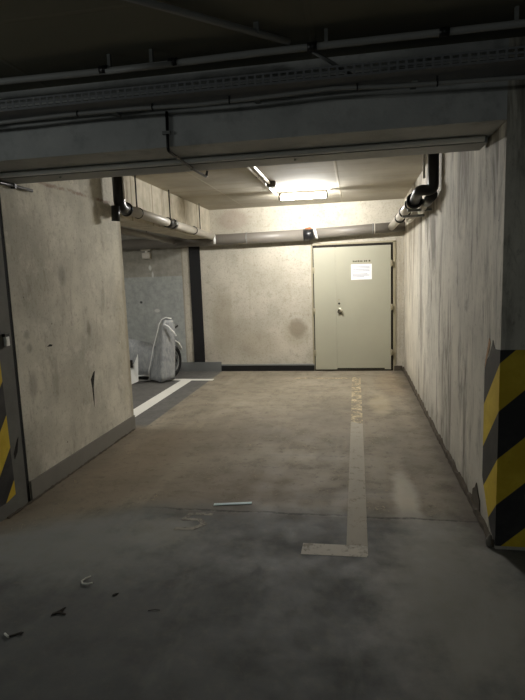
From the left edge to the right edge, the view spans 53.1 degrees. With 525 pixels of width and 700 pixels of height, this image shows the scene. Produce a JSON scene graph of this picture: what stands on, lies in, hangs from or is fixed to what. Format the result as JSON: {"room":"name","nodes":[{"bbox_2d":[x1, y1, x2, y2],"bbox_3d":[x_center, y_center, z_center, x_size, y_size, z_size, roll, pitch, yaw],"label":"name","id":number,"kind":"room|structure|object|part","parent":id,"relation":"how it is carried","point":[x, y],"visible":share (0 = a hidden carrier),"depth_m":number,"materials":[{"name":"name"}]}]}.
{"room":"parking garage","nodes":[
{"label":"parking garage","id":0,"kind":"room"},
{"bbox_2d":[0,177,133,498],"bbox_3d":[-1.730,-0.353,4.569,0.322,2.670,1.845,-1,8,10],"label":"wall","id":1,"kind":"structure","parent":0,"point":[63,246],"depth_m":4.32,"materials":[{"name":"concrete"}]},
{"bbox_2d":[0,200,30,501],"bbox_3d":[-1.877,-0.032,3.678,0.297,2.289,0.035,-1,8,10],"label":"joint","id":2,"kind":"object","parent":1,"relation":"attached to","point":[1,220],"visible":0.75,"depth_m":3.66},
{"bbox_2d":[0,181,32,191],"bbox_3d":[-1.744,-1.122,3.519,0.034,0.042,0.661,-1,8,10],"label":"conduit","id":3,"kind":"object","parent":1,"relation":"attached to","point":[13,186],"visible":1,"depth_m":3.64,"materials":[{"name":"black plastic"}]},
{"bbox_2d":[7,415,135,518],"bbox_3d":[-1.538,0.915,4.572,0.031,0.145,2.130,-1,8,10],"label":"baseboard","id":4,"kind":"structure","parent":1,"relation":"attached to","point":[56,474],"depth_m":4.41,"materials":[{"name":"grey paint"}]},
{"bbox_2d":[0,370,524,699],"bbox_3d":[-0.755,1.502,1.375,16.000,0.202,16.000,-1,8,10],"label":"floor","id":5,"kind":"structure","parent":0,"point":[359,565],"depth_m":2.87,"materials":[{"name":"grey concrete"}]},
{"bbox_2d":[0,230,27,521],"bbox_3d":[-1.915,-0.007,3.507,0.322,2.289,0.317,-1,8,10],"label":"pillar","id":6,"kind":"structure","parent":5,"relation":"on","point":[13,489],"depth_m":3.58,"materials":[{"name":"concrete"}]},
{"bbox_2d":[1,333,9,345],"bbox_3d":[-1.733,-0.068,3.552,0.026,0.085,0.050,-1,8,10],"label":"socket","id":7,"kind":"object","parent":6,"relation":"attached to","point":[5,336],"visible":1,"depth_m":3.55,"materials":[{"name":"white plastic"}]},
{"bbox_2d":[9,632,23,636],"bbox_3d":[-1.104,1.275,2.355,0.062,0.007,0.020,-4,8,-14],"label":"dead leaf","id":8,"kind":"object","parent":5,"relation":"on","point":[18,633],"visible":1,"depth_m":2.35,"materials":[{"name":"brown plant"}]},
{"bbox_2d":[51,607,65,615],"bbox_3d":[-0.967,1.248,2.507,0.067,0.008,0.057,-3,8,-9],"label":"dead leaf","id":9,"kind":"object","parent":5,"relation":"on","point":[62,609],"visible":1,"depth_m":2.50,"materials":[{"name":"brown plant"}]},
{"bbox_2d":[81,576,92,584],"bbox_3d":[-0.920,1.209,2.750,0.053,0.014,0.075,-6,9,-24],"label":"cable tie","id":10,"kind":"object","parent":5,"relation":"on","point":[82,580],"visible":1,"depth_m":2.74,"materials":[{"name":"plastic"}]},
{"bbox_2d":[130,355,137,383],"bbox_3d":[-2.039,0.301,7.996,0.311,0.460,0.081,-3,8,-8],"label":"board","id":11,"kind":"object","parent":5,"relation":"on","point":[134,367],"visible":0.55,"depth_m":8.00,"materials":[{"name":"white plastic"}]},
{"bbox_2d":[128,317,181,382],"bbox_3d":[-2.340,-0.035,8.524,2.198,1.002,0.848,-1,8,10],"label":"motorcycle","id":12,"kind":"object","parent":5,"relation":"on","point":[157,362],"visible":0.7,"depth_m":8.13,"materials":[{"name":"fabric"}]},
{"bbox_2d":[213,502,251,505],"bbox_3d":[-0.206,1.066,3.644,0.266,0.004,0.030,-2,8,-1],"label":"strip","id":13,"kind":"object","parent":5,"relation":"on","point":[233,503],"visible":1,"depth_m":3.64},
{"bbox_2d":[0,0,524,209],"bbox_3d":[-0.856,-1.363,0.980,16.000,0.250,16.000,-1,8,10],"label":"ceiling","id":14,"kind":"structure","parent":0,"point":[37,36],"depth_m":2.50,"materials":[{"name":"concrete"}]},
{"bbox_2d":[121,227,174,243],"bbox_3d":[-1.625,-1.758,6.993,0.159,0.553,2.977,-1,8,8],"label":"pipe","id":15,"kind":"object","parent":14,"relation":"hanging from","point":[124,231],"visible":0.52,"depth_m":7.02,"materials":[{"name":"grey plastic"}]},
{"bbox_2d":[111,175,215,243],"bbox_3d":[-1.085,-1.724,6.655,0.150,0.570,3.569,-1,8,10],"label":"drain pipe","id":16,"kind":"object","parent":14,"relation":"hanging from","point":[126,209],"visible":0.96,"depth_m":5.52,"materials":[{"name":"black plastic"}]},
{"bbox_3d":[-1.337,-1.649,5.557,0.015,0.400,0.016,-1,8,10],"label":"hanger rod","id":17,"kind":"part","parent":16,"relation":"part of","materials":[{"name":"black plastic"}]},
{"bbox_3d":[-1.160,-1.789,6.562,0.015,0.410,0.016,-1,8,10],"label":"hanger rod","id":18,"kind":"part","parent":16,"relation":"part of","materials":[{"name":"black plastic"}]},
{"bbox_3d":[-0.936,-1.965,7.830,0.015,0.425,0.016,-1,8,10],"label":"hanger rod","id":19,"kind":"part","parent":16,"relation":"part of","materials":[{"name":"black plastic"}]},
{"bbox_2d":[120,176,209,238],"bbox_3d":[-1.316,-1.812,6.986,0.320,0.470,3.420,-1,8,10],"label":"beam","id":20,"kind":"structure","parent":14,"relation":"attached to","point":[150,198],"depth_m":6.53,"materials":[{"name":"concrete"}]},
{"bbox_2d":[122,0,290,44],"bbox_3d":[-0.646,-1.346,1.935,1.845,0.054,0.074,-7,9,-34],"label":"conduit","id":21,"kind":"object","parent":14,"relation":"attached to","point":[255,31],"visible":1,"depth_m":2.21,"materials":[{"name":"grey plastic"}]},
{"bbox_2d":[0,38,508,172],"bbox_3d":[-1.773,-1.343,3.378,6.155,0.380,0.485,-1,8,10],"label":"beam","id":22,"kind":"structure","parent":14,"relation":"attached to","point":[367,116],"depth_m":2.86,"materials":[{"name":"concrete"}]},
{"bbox_2d":[162,111,208,177],"bbox_3d":[-0.460,-1.234,3.213,0.046,0.253,0.634,0,8,14],"label":"conduit","id":23,"kind":"object","parent":22,"relation":"attached to","point":[167,132],"visible":1,"depth_m":2.93,"materials":[{"name":"black plastic"}]},
{"bbox_2d":[0,135,487,183],"bbox_3d":[-1.652,-1.152,3.529,5.935,0.048,0.222,-1,8,10],"label":"channel","id":24,"kind":"object","parent":22,"relation":"attached to","point":[470,143],"visible":1,"depth_m":3.20,"materials":[{"name":"white plastic"}]},
{"bbox_2d":[0,45,524,122],"bbox_3d":[-0.495,-1.334,2.782,4.480,0.067,0.235,-1,8,10],"label":"cable tray","id":25,"kind":"object","parent":22,"relation":"attached to","point":[497,67],"visible":1,"depth_m":2.60,"materials":[{"name":"metal"}]},
{"bbox_3d":[-0.817,-1.311,2.910,0.030,0.010,0.103,-1,8,10],"label":"support arm","id":26,"kind":"part","parent":25,"relation":"part of","materials":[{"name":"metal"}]},
{"bbox_2d":[0,75,524,124],"bbox_3d":[-0.495,-1.278,2.775,4.480,0.059,0.030,-1,8,10],"label":"conduit","id":27,"kind":"object","parent":25,"relation":"attached to","point":[436,83],"visible":1,"depth_m":2.67,"materials":[{"name":"black plastic"}]},
{"bbox_2d":[3,56,522,108],"bbox_3d":[-0.507,-1.320,2.714,4.480,0.025,0.031,-1,8,10],"label":"cable","id":28,"kind":"object","parent":25,"relation":"in","point":[517,56],"visible":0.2,"depth_m":2.59,"materials":[{"name":"black rubber"}]},
{"bbox_2d":[253,167,269,183],"bbox_3d":[-0.169,-1.765,4.780,0.040,0.040,2.900,-1,8,10],"label":"conduit","id":29,"kind":"object","parent":14,"relation":"attached to","point":[255,168],"visible":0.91,"depth_m":5.67,"materials":[{"name":"grey plastic"}]},
{"bbox_2d":[246,167,277,195],"bbox_3d":[-0.158,-1.823,5.208,0.050,0.043,3.755,-1,8,11],"label":"conduit","id":30,"kind":"object","parent":14,"relation":"attached to","point":[248,168],"visible":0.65,"depth_m":5.90,"materials":[{"name":"grey plastic"}]},
{"bbox_2d":[0,6,524,84],"bbox_3d":[-0.475,-1.417,2.552,8.800,0.099,0.054,-1,8,10],"label":"conduit","id":31,"kind":"object","parent":14,"relation":"hanging from","point":[447,31],"visible":1,"depth_m":2.45,"materials":[{"name":"black plastic"}]},
{"bbox_2d":[311,52,351,73],"bbox_3d":[0.343,-1.407,2.578,0.017,0.045,0.314,5,11,43],"label":"conduit","id":32,"kind":"object","parent":31,"relation":"attached to","point":[317,54],"visible":0.56,"depth_m":2.54,"materials":[{"name":"grey metal"}]},
{"bbox_2d":[266,181,276,187],"bbox_3d":[0.110,-1.966,6.251,0.110,0.063,0.120,-1,8,10],"label":"junction box","id":33,"kind":"object","parent":14,"relation":"attached to","point":[273,184],"visible":0.86,"depth_m":6.20,"materials":[{"name":"grey plastic"}]},
{"bbox_2d":[278,189,327,199],"bbox_3d":[0.538,-2.063,6.992,0.655,0.104,0.071,-1,8,10],"label":"ceiling lamp","id":34,"kind":"object","parent":14,"relation":"attached to","point":[305,194],"visible":1,"depth_m":6.97,"materials":[{"name":"grey plastic"}]},
{"bbox_2d":[281,193,325,199],"bbox_3d":[0.544,-2.041,6.994,0.595,0.060,0.059,-1,8,10],"label":"diffuser","id":35,"kind":"object","parent":34,"relation":"attached to","point":[287,196],"depth_m":6.98,"materials":[{"name":"white plastic"}]},
{"bbox_2d":[121,199,403,369],"bbox_3d":[-0.519,-0.986,8.847,6.700,2.670,0.250,-1,8,10],"label":"wall","id":36,"kind":"structure","parent":0,"point":[257,298],"depth_m":8.67,"materials":[{"name":"concrete"}]},
{"bbox_2d":[140,249,150,258],"bbox_3d":[-1.960,-1.661,8.839,0.170,0.250,0.070,-1,8,10],"label":"wall box","id":37,"kind":"object","parent":36,"relation":"attached to","point":[145,255],"visible":0.7,"depth_m":8.82,"materials":[{"name":"grey plastic"}]},
{"bbox_2d":[188,246,206,361],"bbox_3d":[-1.094,-0.955,8.812,0.220,2.342,0.020,-1,8,10],"label":"joint cover","id":38,"kind":"object","parent":36,"relation":"attached to","point":[194,252],"visible":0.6,"depth_m":8.83,"materials":[{"name":"black metal"}]},
{"bbox_2d":[175,362,314,370],"bbox_3d":[-1.471,0.289,9.052,4.728,0.157,0.035,-1,8,10],"label":"baseboard","id":39,"kind":"structure","parent":36,"relation":"attached to","point":[224,367],"depth_m":8.84,"materials":[{"name":"black paint"}]},
{"bbox_2d":[121,221,404,249],"bbox_3d":[-0.810,-1.805,8.534,6.055,0.244,0.225,-1,8,10],"label":"drain pipe","id":40,"kind":"object","parent":36,"relation":"attached to","point":[307,234],"visible":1,"depth_m":8.29,"materials":[{"name":"grey plastic"}]},
{"bbox_2d":[311,240,395,370],"bbox_3d":[1.444,-0.675,8.366,1.314,2.048,0.120,-1,8,10],"label":"door","id":41,"kind":"structure","parent":36,"relation":"in","point":[354,321],"depth_m":8.37,"materials":[{"name":"paint"}]},
{"bbox_2d":[351,264,371,279],"bbox_3d":[1.556,-1.228,8.263,0.321,0.241,0.002,-1,8,10],"label":"notice","id":42,"kind":"object","parent":41,"relation":"attached to","point":[358,271],"visible":1,"depth_m":8.26,"materials":[{"name":"paper"}]},
{"bbox_2d":[394,366,401,370],"bbox_3d":[2.172,0.290,8.412,0.125,0.075,0.030,-1,8,10],"label":"baseboard","id":43,"kind":"structure","parent":36,"relation":"attached to","point":[396,368],"depth_m":8.40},
{"bbox_2d":[404,36,524,550],"bbox_3d":[2.005,-0.606,5.448,0.548,2.670,5.617,-1,8,10],"label":"wall","id":44,"kind":"structure","parent":0,"point":[464,260],"depth_m":3.23,"materials":[{"name":"concrete"}]},
{"bbox_2d":[388,153,438,229],"bbox_3d":[1.723,-1.787,6.252,0.267,0.532,3.383,-1,8,10],"label":"drain pipe","id":45,"kind":"object","parent":44,"relation":"attached to","point":[414,200],"visible":0.99,"depth_m":4.79,"materials":[{"name":"black plastic"}]},
{"bbox_2d":[422,191,437,206],"bbox_3d":[1.538,-1.394,4.835,0.092,0.121,0.261,-1,8,7],"label":"joint","id":46,"kind":"object","parent":45,"relation":"attached to","point":[428,200],"depth_m":4.76,"materials":[{"name":"black plastic"}]},
{"bbox_2d":[403,367,493,546],"bbox_3d":[1.765,0.621,5.676,0.049,0.205,5.598,-1,8,10],"label":"baseboard","id":47,"kind":"structure","parent":44,"relation":"attached to","point":[473,499],"depth_m":3.75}
]}

